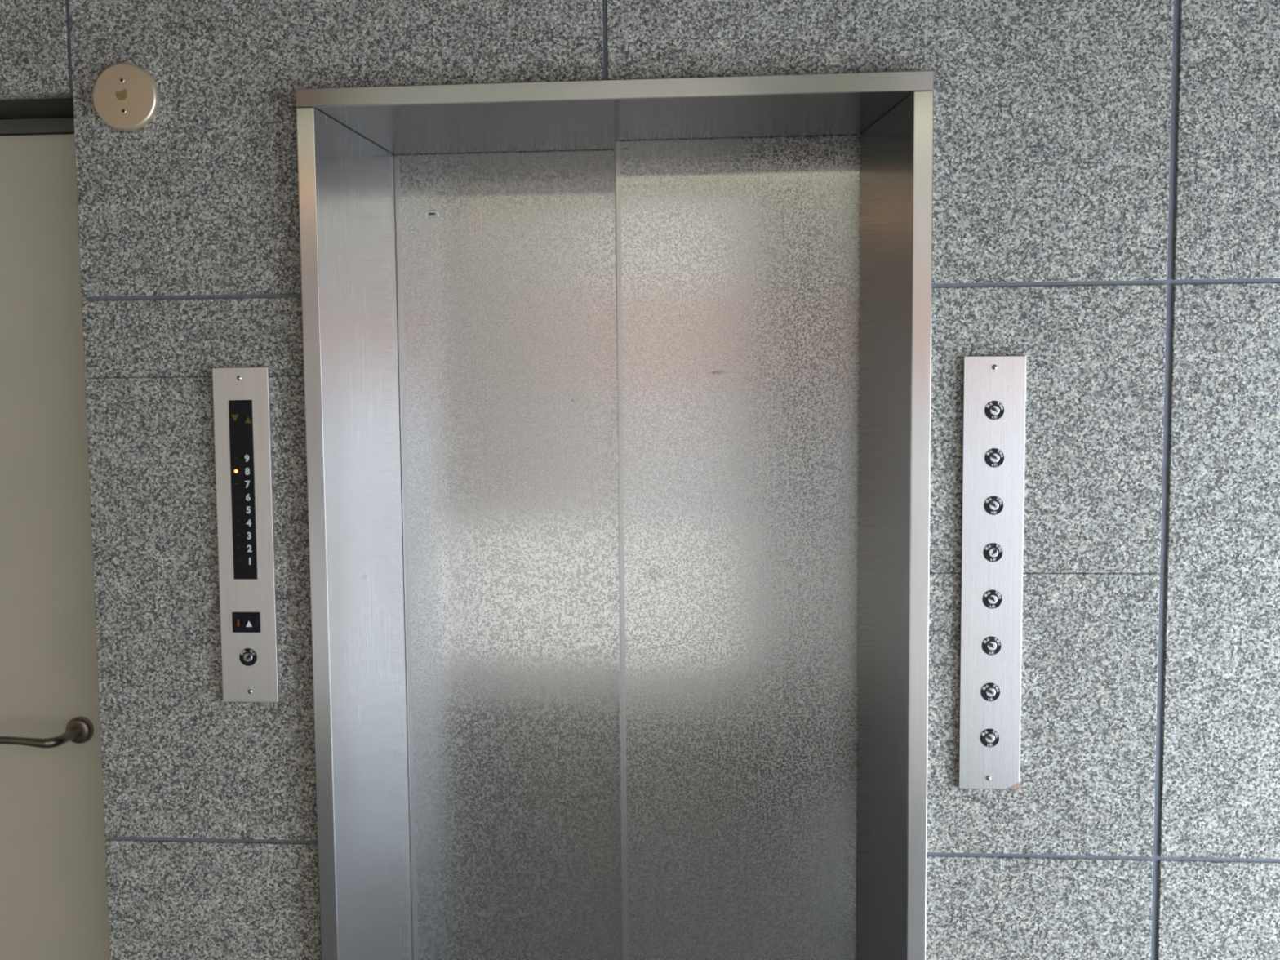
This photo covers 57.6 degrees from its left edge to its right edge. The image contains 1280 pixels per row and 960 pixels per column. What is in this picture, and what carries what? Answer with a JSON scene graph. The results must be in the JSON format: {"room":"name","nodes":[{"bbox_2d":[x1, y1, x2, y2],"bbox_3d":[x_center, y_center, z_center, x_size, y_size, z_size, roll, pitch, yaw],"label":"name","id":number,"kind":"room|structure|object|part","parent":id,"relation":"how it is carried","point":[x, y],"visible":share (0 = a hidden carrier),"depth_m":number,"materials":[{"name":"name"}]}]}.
{"room":"elevator lobby","nodes":[
{"label":"elevator lobby","id":0,"kind":"room"},
{"bbox_2d":[0,0,1279,959],"bbox_3d":[0.127,0.204,1.767,6.300,2.750,0.320,0,4,4],"label":"wall","id":1,"kind":"structure","parent":0,"point":[1106,207],"depth_m":1.58,"materials":[{"name":"grey stone"}]},
{"bbox_2d":[0,97,110,959],"bbox_3d":[-1.261,0.519,1.839,0.989,2.135,0.160,0,4,4],"label":"door","id":2,"kind":"structure","parent":1,"relation":"in","point":[54,895],"depth_m":1.83,"materials":[{"name":"grey paint"}]},
{"bbox_3d":[-1.257,0.515,1.893,0.989,2.134,0.052,0,4,4],"label":"frame","id":3,"kind":"part","parent":2,"relation":"part of","materials":[{"name":"grey paint"}]},
{"bbox_3d":[-0.945,0.399,1.802,0.130,0.018,0.071,0,4,4],"label":"lever","id":4,"kind":"part","parent":2,"relation":"part of","materials":[{"name":"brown metal"}]},
{"bbox_2d":[93,62,159,131],"bbox_3d":[-0.709,-0.528,1.606,0.091,0.091,0.013,0,4,4],"label":"round cover plate","id":5,"kind":"object","parent":1,"relation":"attached to","point":[126,97],"visible":1,"depth_m":1.60,"materials":[{"name":"beige metal"}]},
{"bbox_2d":[212,366,279,702],"bbox_3d":[-0.555,0.079,1.640,0.081,0.474,0.012,0,4,4],"label":"panel","id":6,"kind":"object","parent":1,"relation":"attached to","point":[242,396],"visible":1,"depth_m":1.64,"materials":[{"name":"metal"}]},
{"bbox_2d":[239,648,257,666],"bbox_3d":[-0.555,0.251,1.650,0.026,0.026,0.002,0,4,4],"label":"switch","id":7,"kind":"object","parent":6,"relation":"attached to","point":[247,656],"depth_m":1.65,"materials":[{"name":"grey metal"}]},
{"bbox_2d":[295,71,933,959],"bbox_3d":[-0.021,0.517,1.779,0.851,2.125,0.316,0,4,4],"label":"door frame","id":8,"kind":"structure","parent":1,"relation":"attached to","point":[348,138],"depth_m":1.67,"materials":[{"name":"metal"}]},
{"bbox_2d":[392,133,861,959],"bbox_3d":[-0.012,0.495,1.922,0.830,2.132,0.095,0,4,4],"label":"door","id":9,"kind":"structure","parent":1,"relation":"in","point":[737,259],"depth_m":1.88,"materials":[{"name":"metal"}]},
{"bbox_3d":[-0.207,0.494,1.967,0.434,2.132,0.032,0,4,4],"label":"elevator door panel","id":10,"kind":"part","parent":9,"relation":"part of","materials":[{"name":"silver metal"}]},
{"bbox_2d":[957,355,1026,789],"bbox_3d":[0.476,0.130,1.570,0.085,0.591,0.011,0,4,4],"label":"switch panel","id":11,"kind":"object","parent":1,"relation":"attached to","point":[994,387],"visible":1,"depth_m":1.57,"materials":[{"name":"metal"}]},
{"bbox_2d":[980,728,999,746],"bbox_3d":[0.475,0.351,1.583,0.026,0.026,0.002,0,4,4],"label":"switch","id":12,"kind":"object","parent":11,"relation":"attached to","point":[988,737],"depth_m":1.58,"materials":[{"name":"grey metal"}]},
{"bbox_2d":[981,682,999,701],"bbox_3d":[0.475,0.288,1.579,0.026,0.026,0.002,0,4,4],"label":"switch","id":13,"kind":"object","parent":11,"relation":"attached to","point":[990,691],"depth_m":1.58,"materials":[{"name":"grey metal"}]},
{"bbox_2d":[982,635,1001,654],"bbox_3d":[0.475,0.224,1.574,0.026,0.026,0.002,0,4,4],"label":"switch","id":14,"kind":"object","parent":11,"relation":"attached to","point":[991,645],"depth_m":1.57,"materials":[{"name":"grey metal"}]},
{"bbox_2d":[982,590,1002,608],"bbox_3d":[0.475,0.161,1.569,0.026,0.026,0.002,0,4,4],"label":"switch","id":15,"kind":"object","parent":11,"relation":"attached to","point":[992,599],"depth_m":1.57,"materials":[{"name":"grey metal"}]},
{"bbox_2d":[983,542,1003,561],"bbox_3d":[0.474,0.097,1.565,0.026,0.026,0.002,0,4,4],"label":"switch","id":16,"kind":"object","parent":11,"relation":"attached to","point":[993,552],"depth_m":1.56,"materials":[{"name":"grey metal"}]},
{"bbox_2d":[983,496,1003,515],"bbox_3d":[0.474,0.034,1.560,0.026,0.026,0.002,0,4,4],"label":"switch","id":17,"kind":"object","parent":11,"relation":"attached to","point":[993,505],"depth_m":1.56,"materials":[{"name":"grey metal"}]},
{"bbox_2d":[984,448,1004,467],"bbox_3d":[0.473,-0.030,1.555,0.026,0.026,0.002,0,4,4],"label":"switch","id":18,"kind":"object","parent":11,"relation":"attached to","point":[993,457],"depth_m":1.55,"materials":[{"name":"grey metal"}]},
{"bbox_2d":[984,400,1004,419],"bbox_3d":[0.472,-0.093,1.551,0.026,0.026,0.002,0,4,4],"label":"switch","id":19,"kind":"object","parent":11,"relation":"attached to","point":[993,410],"depth_m":1.55,"materials":[{"name":"grey metal"}]}
]}

